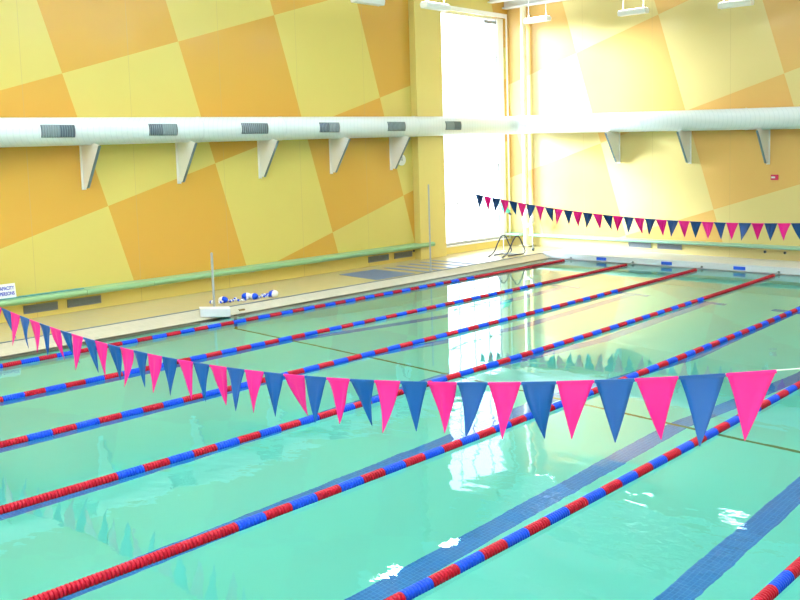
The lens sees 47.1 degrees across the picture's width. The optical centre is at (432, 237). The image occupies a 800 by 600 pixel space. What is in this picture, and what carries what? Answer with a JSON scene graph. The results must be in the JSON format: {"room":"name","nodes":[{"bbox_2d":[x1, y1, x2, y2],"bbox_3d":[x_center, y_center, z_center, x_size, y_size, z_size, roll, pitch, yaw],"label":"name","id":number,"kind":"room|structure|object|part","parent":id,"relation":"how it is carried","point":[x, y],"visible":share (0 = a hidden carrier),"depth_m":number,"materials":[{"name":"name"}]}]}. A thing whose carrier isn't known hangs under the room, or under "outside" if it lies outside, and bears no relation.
{"room":"indoor swimming pool","nodes":[
{"label":"indoor swimming pool","id":0,"kind":"room"},
{"bbox_2d":[0,0,510,322],"bbox_3d":[-7.601,-2.777,20.125,0.350,9.600,30.930,3,7,42],"label":"wall","id":1,"kind":"structure","parent":0,"point":[134,221],"depth_m":22.09,"materials":[{"name":"yellow paint"}]},
{"bbox_2d":[0,283,16,298],"bbox_3d":[-8.853,1.115,18.448,0.048,0.288,0.920,3,7,42],"label":"sign","id":2,"kind":"object","parent":1,"relation":"attached to","point":[6,290],"visible":1,"depth_m":18.67,"materials":[{"name":"white paint"}]},
{"bbox_2d":[23,301,57,313],"bbox_3d":[-8.272,1.486,19.367,0.029,0.170,0.730,3,7,42],"label":"air vent","id":3,"kind":"object","parent":1,"relation":"in","point":[49,306],"visible":1,"depth_m":19.35,"materials":[{"name":"grey metal"}]},
{"bbox_2d":[67,295,100,307],"bbox_3d":[-7.625,1.402,20.084,0.029,0.170,0.770,3,7,42],"label":"air vent","id":4,"kind":"object","parent":1,"relation":"in","point":[93,299],"visible":1,"depth_m":20.07,"materials":[{"name":"grey metal"}]},
{"bbox_2d":[79,143,100,189],"bbox_3d":[-7.311,-1.519,19.668,0.800,0.996,0.100,3,7,42],"label":"bracket","id":5,"kind":"object","parent":1,"relation":"attached to","point":[89,154],"visible":0.9,"depth_m":19.75,"materials":[{"name":"white metal"}]},
{"bbox_3d":[-7.601,-1.518,19.929,0.020,0.960,0.100,3,7,42],"label":"wall plate","id":6,"kind":"part","parent":5,"relation":"part of","materials":[{"name":"white paint"}]},
{"bbox_2d":[175,141,196,183],"bbox_3d":[-5.724,-1.755,21.425,0.800,0.996,0.100,3,7,42],"label":"bracket","id":7,"kind":"object","parent":1,"relation":"attached to","point":[184,151],"visible":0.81,"depth_m":21.51,"materials":[{"name":"white metal"}]},
{"bbox_3d":[-6.013,-1.754,21.687,0.020,0.960,0.100,3,7,42],"label":"wall plate","id":8,"kind":"part","parent":7,"relation":"part of","materials":[{"name":"white paint"}]},
{"bbox_2d":[0,242,434,306],"bbox_3d":[-6.458,1.029,21.114,0.358,0.160,19.256,3,7,42],"label":"heater cover","id":9,"kind":"object","parent":1,"relation":"attached to","point":[47,296],"visible":0.98,"depth_m":21.79,"materials":[{"name":"green metal"}]},
{"bbox_3d":[-8.873,1.351,18.439,0.358,0.145,3.900,3,7,42],"label":"panel","id":10,"kind":"part","parent":9,"relation":"part of","materials":[{"name":"green metal"}]},
{"bbox_3d":[-7.027,1.110,20.484,0.358,0.145,1.610,3,7,42],"label":"panel","id":11,"kind":"part","parent":9,"relation":"part of","materials":[{"name":"green metal"}]},
{"bbox_3d":[-5.466,0.907,22.215,0.358,0.145,3.050,3,7,42],"label":"panel","id":12,"kind":"part","parent":9,"relation":"part of","materials":[{"name":"green metal"}]},
{"bbox_3d":[-3.764,0.686,24.101,0.358,0.145,2.030,3,7,42],"label":"panel","id":13,"kind":"part","parent":9,"relation":"part of","materials":[{"name":"green metal"}]},
{"bbox_3d":[-1.740,0.422,26.344,0.358,0.145,4.015,3,7,42],"label":"panel","id":14,"kind":"part","parent":9,"relation":"part of","materials":[{"name":"green metal"}]},
{"bbox_2d":[257,139,278,177],"bbox_3d":[-4.129,-1.993,23.190,0.800,0.996,0.100,3,7,42],"label":"bracket","id":15,"kind":"object","parent":1,"relation":"attached to","point":[266,149],"visible":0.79,"depth_m":23.27,"materials":[{"name":"white metal"}]},
{"bbox_3d":[-4.419,-1.992,23.451,0.020,0.960,0.100,3,7,42],"label":"wall plate","id":16,"kind":"part","parent":15,"relation":"part of","materials":[{"name":"white paint"}]},
{"bbox_2d":[329,137,350,173],"bbox_3d":[-2.502,-2.235,24.992,0.800,0.996,0.100,3,7,42],"label":"bracket","id":17,"kind":"object","parent":1,"relation":"attached to","point":[337,147],"visible":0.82,"depth_m":25.07,"materials":[{"name":"white metal"}]},
{"bbox_3d":[-2.791,-2.234,25.253,0.020,0.960,0.100,3,7,42],"label":"wall plate","id":18,"kind":"part","parent":17,"relation":"part of","materials":[{"name":"white paint"}]},
{"bbox_2d":[368,254,388,262],"bbox_3d":[-1.565,0.613,26.800,0.029,0.170,0.830,3,7,42],"label":"air vent","id":19,"kind":"object","parent":1,"relation":"in","point":[386,256],"visible":1,"depth_m":26.78,"materials":[{"name":"grey metal"}]},
{"bbox_2d":[389,136,410,169],"bbox_3d":[-0.927,-2.469,26.734,0.800,0.996,0.100,3,7,42],"label":"bracket","id":20,"kind":"object","parent":1,"relation":"attached to","point":[397,145],"visible":0.9,"depth_m":26.82,"materials":[{"name":"white metal"}]},
{"bbox_3d":[-1.217,-2.468,26.996,0.020,0.960,0.100,3,7,42],"label":"wall plate","id":21,"kind":"part","parent":20,"relation":"part of","materials":[{"name":"white paint"}]},
{"bbox_2d":[399,155,405,165],"bbox_3d":[-0.914,-2.310,27.309,0.062,0.330,0.330,3,7,42],"label":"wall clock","id":22,"kind":"object","parent":1,"relation":"attached to","point":[403,159],"visible":0.56,"depth_m":27.32,"materials":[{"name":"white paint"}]},
{"bbox_2d":[394,251,411,258],"bbox_3d":[-0.867,0.523,27.573,0.029,0.170,0.760,3,7,42],"label":"air vent","id":23,"kind":"object","parent":1,"relation":"in","point":[407,253],"visible":1,"depth_m":27.55,"materials":[{"name":"grey metal"}]},
{"bbox_2d":[408,0,446,259],"bbox_3d":[-0.148,-3.930,27.922,0.250,9.150,1.190,3,7,42],"label":"column","id":24,"kind":"structure","parent":1,"relation":"attached to","point":[425,44],"depth_m":27.81,"materials":[{"name":"yellow paint"}]},
{"bbox_2d":[441,6,510,247],"bbox_3d":[1.327,-3.590,29.997,0.390,7.570,3.450,3,7,42],"label":"window","id":25,"kind":"structure","parent":1,"relation":"in","point":[498,23],"depth_m":30.76,"materials":[{"name":"white metal"}]},
{"bbox_3d":[1.438,0.150,30.363,0.390,0.050,3.370,3,7,42],"label":"sill","id":26,"kind":"part","parent":25,"relation":"part of","materials":[{"name":"paint"}]},
{"bbox_3d":[1.881,-7.122,30.273,0.100,0.100,0.650,3,7,42],"label":"blind motor","id":27,"kind":"part","parent":25,"relation":"part of","materials":[{"name":"grey metal"}]},
{"bbox_3d":[-8.919,-1.280,17.888,0.800,0.996,0.100,3,7,42],"label":"bracket","id":28,"kind":"object","parent":1,"relation":"attached to","visible":0},
{"bbox_2d":[0,106,799,146],"bbox_3d":[1.656,-1.930,13.582,21.990,0.970,27.467,3,7,42],"label":"air duct","id":29,"kind":"object","parent":28,"relation":"on","point":[16,131],"visible":1,"depth_m":24.30,"materials":[{"name":"metal"}]},
{"bbox_2d":[40,125,74,137],"bbox_3d":[-7.669,-2.178,18.777,0.044,0.259,0.720,3,7,42],"label":"air vent","id":30,"kind":"object","parent":29,"relation":"attached to","point":[46,131],"depth_m":18.75,"materials":[{"name":"grey metal"}]},
{"bbox_2d":[148,124,177,135],"bbox_3d":[-6.042,-2.421,20.579,0.044,0.259,0.720,3,7,42],"label":"air vent","id":31,"kind":"object","parent":29,"relation":"attached to","point":[153,129],"depth_m":20.55,"materials":[{"name":"grey metal"}]},
{"bbox_2d":[241,123,268,133],"bbox_3d":[-4.347,-2.673,22.455,0.044,0.259,0.800,3,7,42],"label":"air vent","id":32,"kind":"object","parent":29,"relation":"attached to","point":[246,128],"depth_m":22.44,"materials":[{"name":"grey metal"}]},
{"bbox_2d":[319,122,339,131],"bbox_3d":[-2.719,-2.915,24.256,0.044,0.259,0.700,3,7,42],"label":"air vent","id":33,"kind":"object","parent":29,"relation":"attached to","point":[323,126],"depth_m":24.23,"materials":[{"name":"grey metal"}]},
{"bbox_2d":[387,122,405,130],"bbox_3d":[-1.018,-3.168,26.140,0.044,0.259,0.720,3,7,42],"label":"air vent","id":34,"kind":"object","parent":29,"relation":"attached to","point":[391,126],"depth_m":26.11,"materials":[{"name":"grey metal"}]},
{"bbox_2d":[445,121,461,129],"bbox_3d":[0.646,-3.416,27.982,0.044,0.259,0.730,3,7,42],"label":"outlet","id":35,"kind":"object","parent":29,"relation":"attached to","point":[449,125],"depth_m":27.95,"materials":[{"name":"grey metal"}]},
{"bbox_2d":[0,245,799,341],"bbox_3d":[0.896,2.276,12.815,22.480,0.470,30.580,3,7,42],"label":"floor","id":36,"kind":"structure","parent":0,"point":[69,321],"depth_m":22.86,"materials":[{"name":"tile"}]},
{"bbox_2d":[210,290,277,303],"bbox_3d":[-4.310,1.359,20.976,1.683,0.159,0.468,-5,6,-33],"label":"rope","id":37,"kind":"object","parent":36,"relation":"on","point":[273,293],"visible":0.97,"depth_m":20.94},
{"bbox_2d":[0,252,542,342],"bbox_3d":[-4.206,1.463,20.515,0.320,0.012,23.020,3,7,42],"label":"trim","id":38,"kind":"structure","parent":36,"relation":"on","point":[542,252],"depth_m":20.85,"materials":[{"name":"beige tile"}]},
{"bbox_2d":[339,269,414,279],"bbox_3d":[-1.550,0.998,24.749,1.660,0.006,1.490,3,7,42],"label":"mat","id":39,"kind":"object","parent":36,"relation":"on","point":[374,274],"visible":1,"depth_m":24.73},
{"bbox_2d":[0,258,799,357],"bbox_3d":[1.458,4.039,15.598,14.520,4.210,22.980,3,7,42],"label":"basin","id":40,"kind":"object","parent":36,"relation":"in","point":[546,258],"visible":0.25,"depth_m":22.37,"materials":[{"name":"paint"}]},
{"bbox_2d":[0,253,548,356],"bbox_3d":[-4.203,1.712,20.325,0.530,0.452,23.020,3,7,42],"label":"coping","id":41,"kind":"object","parent":40,"relation":"attached to","point":[20,346],"visible":0.3,"depth_m":20.13},
{"bbox_2d":[199,306,230,316],"bbox_3d":[-4.640,1.589,19.565,0.628,0.219,0.300,-3,6,-17],"label":"block","id":42,"kind":"object","parent":41,"relation":"on","point":[224,311],"visible":1,"depth_m":19.44,"materials":[{"name":"white plastic"}]},
{"bbox_2d":[210,252,215,306],"bbox_3d":[-4.760,0.931,19.884,0.112,1.217,0.114,3,7,42],"label":"post","id":43,"kind":"object","parent":42,"relation":"on","point":[211,253],"visible":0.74,"depth_m":19.86,"materials":[{"name":"silver metal"}]},
{"bbox_2d":[0,258,799,599],"bbox_3d":[1.404,1.954,15.402,14.400,0.001,22.860,3,7,42],"label":"pool water","id":44,"kind":"object","parent":40,"relation":"in","point":[720,519],"visible":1,"depth_m":10.20,"materials":[{"name":"teal liquid"}]},
{"bbox_2d":[0,258,569,367],"bbox_3d":[-3.361,1.666,19.658,0.117,0.110,22.837,3,7,42],"label":"lane rope","id":45,"kind":"object","parent":44,"relation":"on","point":[40,358],"visible":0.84,"depth_m":19.37,"materials":[{"name":"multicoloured plastic"}]},
{"bbox_2d":[0,262,632,401],"bbox_3d":[-1.730,1.761,18.197,0.219,0.110,22.837,3,7,42],"label":"lane rope","id":46,"kind":"object","parent":44,"relation":"on","point":[235,349],"visible":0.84,"depth_m":17.06,"materials":[{"name":"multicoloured plastic"}]},
{"bbox_2d":[0,267,700,447],"bbox_3d":[-0.114,1.855,16.750,0.285,0.110,22.837,3,7,42],"label":"lane rope","id":47,"kind":"object","parent":44,"relation":"on","point":[25,438],"visible":0.88,"depth_m":14.65,"materials":[{"name":"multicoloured plastic"}]},
{"bbox_2d":[0,272,778,513],"bbox_3d":[1.489,1.948,15.315,0.319,0.110,22.837,3,7,42],"label":"lane rope","id":48,"kind":"object","parent":44,"relation":"on","point":[101,480],"visible":0.85,"depth_m":11.39,"materials":[{"name":"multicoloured plastic"}]},
{"bbox_2d":[23,306,799,599],"bbox_3d":[3.083,2.041,13.887,0.334,0.110,22.837,3,7,42],"label":"lane rope","id":49,"kind":"object","parent":44,"relation":"on","point":[115,571],"visible":0.84,"depth_m":9.07,"materials":[{"name":"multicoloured plastic"}]},
{"bbox_2d":[383,381,799,599],"bbox_3d":[4.661,2.133,12.473,0.310,0.110,22.837,3,7,42],"label":"lane rope","id":50,"kind":"object","parent":44,"relation":"on","point":[414,590],"visible":0.8,"depth_m":8.48,"materials":[{"name":"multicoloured plastic"}]},
{"bbox_2d":[751,556,799,599],"bbox_3d":[6.226,2.224,11.072,0.254,0.110,22.837,3,7,42],"label":"lane rope","id":51,"kind":"object","parent":44,"relation":"on","point":[778,584],"visible":0.99,"depth_m":7.05,"materials":[{"name":"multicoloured plastic"}]},
{"bbox_2d":[543,252,799,275],"bbox_3d":[1.369,2.012,15.441,14.820,0.480,23.180,3,7,42],"label":"trim","id":52,"kind":"structure","parent":40,"relation":"attached to","point":[617,259],"depth_m":25.70,"materials":[{"name":"white tile"}]},
{"bbox_2d":[596,257,605,260],"bbox_3d":[5.057,0.641,27.397,0.330,0.090,0.012,3,7,42],"label":"plate","id":53,"kind":"object","parent":52,"relation":"attached to","point":[597,258],"visible":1,"depth_m":27.40,"materials":[{"name":"blue plastic"}]},
{"bbox_2d":[661,261,671,264],"bbox_3d":[6.645,0.734,25.974,0.330,0.090,0.012,3,7,42],"label":"plate","id":54,"kind":"object","parent":52,"relation":"attached to","point":[662,262],"visible":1,"depth_m":25.97,"materials":[{"name":"blue plastic"}]},
{"bbox_2d":[733,266,744,269],"bbox_3d":[8.234,0.826,24.552,0.330,0.090,0.012,3,7,42],"label":"plate","id":55,"kind":"object","parent":52,"relation":"attached to","point":[734,267],"visible":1,"depth_m":24.57,"materials":[{"name":"blue plastic"}]},
{"bbox_2d":[386,267,430,271],"bbox_3d":[-0.722,0.902,25.539,1.715,0.005,0.200,4,7,43],"label":"strip","id":56,"kind":"object","parent":36,"relation":"on","point":[386,267],"visible":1,"depth_m":25.56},
{"bbox_2d":[399,265,442,269],"bbox_3d":[-0.389,0.859,25.909,1.715,0.005,0.200,4,7,43],"label":"strip","id":57,"kind":"object","parent":36,"relation":"on","point":[399,265],"visible":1,"depth_m":25.94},
{"bbox_2d":[428,184,431,270],"bbox_3d":[-0.072,-0.264,25.072,0.094,2.383,0.097,3,7,42],"label":"post","id":58,"kind":"object","parent":36,"relation":"on","point":[428,184],"visible":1,"depth_m":25.05,"materials":[{"name":"silver metal"}]},
{"bbox_2d":[410,263,453,267],"bbox_3d":[-0.055,0.816,26.279,1.715,0.005,0.200,4,7,43],"label":"strip","id":59,"kind":"object","parent":36,"relation":"on","point":[411,263],"visible":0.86,"depth_m":26.13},
{"bbox_2d":[420,262,465,265],"bbox_3d":[0.279,0.772,26.649,1.715,0.005,0.200,4,7,43],"label":"strip","id":60,"kind":"object","parent":36,"relation":"on","point":[420,262],"visible":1,"depth_m":26.51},
{"bbox_2d":[431,260,475,263],"bbox_3d":[0.613,0.729,27.018,1.715,0.005,0.200,4,7,43],"label":"strip","id":61,"kind":"object","parent":36,"relation":"on","point":[431,260],"visible":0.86,"depth_m":26.91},
{"bbox_2d":[499,186,511,251],"bbox_3d":[2.334,-0.584,29.322,0.468,2.100,0.226,3,7,42],"label":"pole","id":62,"kind":"object","parent":36,"relation":"on","point":[500,204],"visible":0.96,"depth_m":29.32,"materials":[{"name":"plastic"}]},
{"bbox_2d":[487,235,525,257],"bbox_3d":[2.303,0.252,28.350,0.618,0.619,1.218,3,7,42],"label":"pool ladder","id":63,"kind":"object","parent":36,"relation":"on","point":[508,252],"visible":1,"depth_m":28.41,"materials":[{"name":"metal"}]},
{"bbox_3d":[2.119,0.238,28.541,0.040,0.618,1.177,3,7,42],"label":"handrail","id":64,"kind":"part","parent":63,"relation":"part of","materials":[{"name":"metal"}]},
{"bbox_3d":[2.513,0.261,28.188,0.040,0.618,1.177,3,7,42],"label":"handrail","id":65,"kind":"part","parent":63,"relation":"part of","materials":[{"name":"metal"}]},
{"bbox_2d":[519,6,533,245],"bbox_3d":[3.087,-3.670,30.569,0.400,7.930,0.340,3,7,42],"label":"column","id":66,"kind":"structure","parent":36,"relation":"on","point":[522,8],"depth_m":30.44,"materials":[{"name":"paint"}]},
{"bbox_2d":[522,209,533,226],"bbox_3d":[3.205,-0.639,30.522,0.472,0.612,0.160,3,7,42],"label":"life ring","id":67,"kind":"object","parent":66,"relation":"hanging from","point":[525,223],"visible":0.7,"depth_m":30.50,"materials":[{"name":"white plastic"}]},
{"bbox_2d":[502,0,565,9],"bbox_3d":[10.771,-7.412,23.197,22.460,0.500,0.260,3,7,42],"label":"roof beam","id":68,"kind":"structure","parent":66,"relation":"on","point":[512,4],"depth_m":30.12,"materials":[{"name":"white metal"}]},
{"bbox_2d":[530,218,534,250],"bbox_3d":[3.209,-0.095,29.466,0.189,1.054,0.120,3,7,42],"label":"pole","id":69,"kind":"object","parent":36,"relation":"on","point":[532,248],"visible":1,"depth_m":29.45,"materials":[{"name":"silver metal"}]},
{"bbox_2d":[507,0,799,260],"bbox_3d":[11.230,-3.603,23.709,22.830,9.600,0.350,3,7,42],"label":"wall","id":70,"kind":"structure","parent":0,"point":[678,55],"depth_m":27.45,"materials":[{"name":"yellow paint"}]},
{"bbox_2d":[604,131,619,162],"bbox_3d":[5.535,-2.773,28.169,0.100,0.996,0.800,3,7,42],"label":"bracket","id":71,"kind":"object","parent":70,"relation":"attached to","point":[613,138],"visible":0.92,"depth_m":28.26,"materials":[{"name":"white metal"}]},
{"bbox_3d":[5.795,-2.789,28.459,0.100,0.960,0.020,3,7,42],"label":"wall plate","id":72,"kind":"part","parent":71,"relation":"part of","materials":[{"name":"white paint"}]},
{"bbox_2d":[628,242,650,247],"bbox_3d":[6.401,0.219,28.258,0.770,0.190,0.029,3,7,42],"label":"air vent","id":73,"kind":"object","parent":70,"relation":"in","point":[630,244],"visible":0.8,"depth_m":28.25,"materials":[{"name":"grey metal"}]},
{"bbox_2d":[505,232,799,250],"bbox_3d":[9.112,0.254,25.593,17.460,0.090,0.357,3,7,42],"label":"heater cover","id":74,"kind":"object","parent":70,"relation":"attached to","point":[721,244],"visible":0.94,"depth_m":27.39,"materials":[{"name":"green metal"}]},
{"bbox_3d":[2.816,-0.112,31.232,0.540,0.090,0.357,3,7,42],"label":"panel","id":75,"kind":"part","parent":74,"relation":"part of","materials":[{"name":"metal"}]},
{"bbox_3d":[4.620,-0.007,29.615,3.430,0.090,0.357,3,7,42],"label":"panel","id":76,"kind":"part","parent":74,"relation":"part of","materials":[{"name":"green metal"}]},
{"bbox_3d":[6.831,0.122,27.636,2.490,0.090,0.357,3,7,42],"label":"panel","id":77,"kind":"part","parent":74,"relation":"part of","materials":[{"name":"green metal"}]},
{"bbox_3d":[9.454,0.274,25.286,4.540,0.090,0.357,3,7,42],"label":"panel","id":78,"kind":"part","parent":74,"relation":"part of","materials":[{"name":"green metal"}]},
{"bbox_2d":[657,243,681,249],"bbox_3d":[7.149,0.263,27.588,0.800,0.190,0.029,3,7,42],"label":"air vent","id":79,"kind":"object","parent":70,"relation":"in","point":[659,245],"visible":0.84,"depth_m":27.58,"materials":[{"name":"grey metal"}]},
{"bbox_2d":[676,130,691,163],"bbox_3d":[7.300,-2.628,26.593,0.100,0.996,0.800,3,7,42],"label":"bracket","id":80,"kind":"object","parent":70,"relation":"attached to","point":[685,137],"visible":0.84,"depth_m":26.71,"materials":[{"name":"white metal"}]},
{"bbox_3d":[7.560,-2.644,26.883,0.100,0.960,0.020,3,7,42],"label":"wall plate","id":81,"kind":"part","parent":80,"relation":"part of","materials":[{"name":"white paint"}]},
{"bbox_2d":[756,128,769,163],"bbox_3d":[9.035,-2.486,25.044,0.100,0.996,0.800,3,7,42],"label":"bracket","id":82,"kind":"object","parent":70,"relation":"attached to","point":[763,136],"visible":0.92,"depth_m":25.13,"materials":[{"name":"white metal"}]},
{"bbox_3d":[9.296,-2.502,25.334,0.100,0.960,0.020,3,7,42],"label":"wall plate","id":83,"kind":"part","parent":82,"relation":"part of","materials":[{"name":"white paint"}]},
{"bbox_2d":[771,175,777,179],"bbox_3d":[9.440,-1.659,25.265,0.200,0.150,0.075,3,7,42],"label":"fire alarm","id":84,"kind":"object","parent":70,"relation":"attached to","point":[773,177],"visible":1,"depth_m":25.24,"materials":[{"name":"red plastic"}]},
{"bbox_3d":[0.651,-7.144,11.930,23.180,0.200,31.280,3,7,42],"label":"ceiling","id":85,"kind":"structure","parent":0,"visible":0},
{"bbox_2d":[350,0,384,5],"bbox_3d":[-1.526,-6.626,21.175,0.257,2.410,0.900,3,7,42],"label":"hanging lamp","id":86,"kind":"object","parent":85,"relation":"hanging from","point":[366,2],"visible":1,"depth_m":21.25,"materials":[{"name":"white paint"}]},
{"bbox_2d":[420,0,450,11],"bbox_3d":[0.055,-6.881,22.923,0.257,2.310,0.900,3,7,42],"label":"hanging lamp","id":87,"kind":"object","parent":85,"relation":"hanging from","point":[426,4],"visible":1,"depth_m":22.86,"materials":[{"name":"white paint"}]},
{"bbox_2d":[523,0,550,23],"bbox_3d":[3.264,-7.693,28.585,0.900,1.920,0.257,3,7,42],"label":"hanging lamp","id":88,"kind":"object","parent":85,"relation":"hanging from","point":[545,18],"visible":1,"depth_m":28.56,"materials":[{"name":"white paint"}]},
{"bbox_2d":[617,0,648,16],"bbox_3d":[5.775,-7.467,26.346,0.900,2.080,0.257,3,7,42],"label":"hanging lamp","id":89,"kind":"object","parent":85,"relation":"hanging from","point":[642,10],"visible":1,"depth_m":26.30,"materials":[{"name":"white paint"}]},
{"bbox_2d":[717,0,753,8],"bbox_3d":[7.958,-7.203,24.001,0.900,2.280,0.257,3,7,42],"label":"hanging lamp","id":90,"kind":"object","parent":85,"relation":"hanging from","point":[735,3],"visible":1,"depth_m":24.03,"materials":[{"name":"white paint"}]},
{"bbox_3d":[6.838,2.721,6.545,5.240,0.450,29.160,3,7,42],"label":"floor","id":91,"kind":"structure","parent":0,"visible":0},
{"bbox_3d":[2.599,1.682,5.016,0.094,2.123,0.097,3,7,42],"label":"post","id":92,"kind":"object","parent":91,"relation":"on","visible":0},
{"bbox_2d":[0,307,799,445],"bbox_3d":[-3.230,1.008,10.240,15.641,1.397,0.242,3,7,42],"label":"pennant flags","id":93,"kind":"object","parent":92,"relation":"hanging from","point":[749,388],"visible":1,"depth_m":7.03,"materials":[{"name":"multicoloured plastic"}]},
{"bbox_3d":[-3.257,0.804,10.197,15.642,0.981,0.008,3,7,42],"label":"cord","id":94,"kind":"part","parent":93,"relation":"part of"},
{"bbox_3d":[9.274,-1.773,4.780,0.350,9.600,30.580,3,7,42],"label":"wall","id":95,"kind":"structure","parent":0,"visible":0},
{"bbox_2d":[487,0,511,3],"bbox_3d":[10.247,-7.463,22.608,22.460,0.500,0.260,3,7,42],"label":"roof beam","id":96,"kind":"structure","parent":95,"relation":"attached to","point":[490,1],"depth_m":29.83,"materials":[{"name":"white metal"}]},
{"bbox_3d":[11.351,0.415,15.006,0.094,2.323,0.097,3,7,42],"label":"post","id":97,"kind":"object","parent":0,"visible":0},
{"bbox_2d":[475,194,799,240],"bbox_3d":[6.240,-0.443,19.558,13.691,0.971,0.285,3,7,42],"label":"string","id":98,"kind":"object","parent":97,"relation":"hanging from","point":[770,227],"visible":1,"depth_m":20.73,"materials":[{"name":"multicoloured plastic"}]}
]}

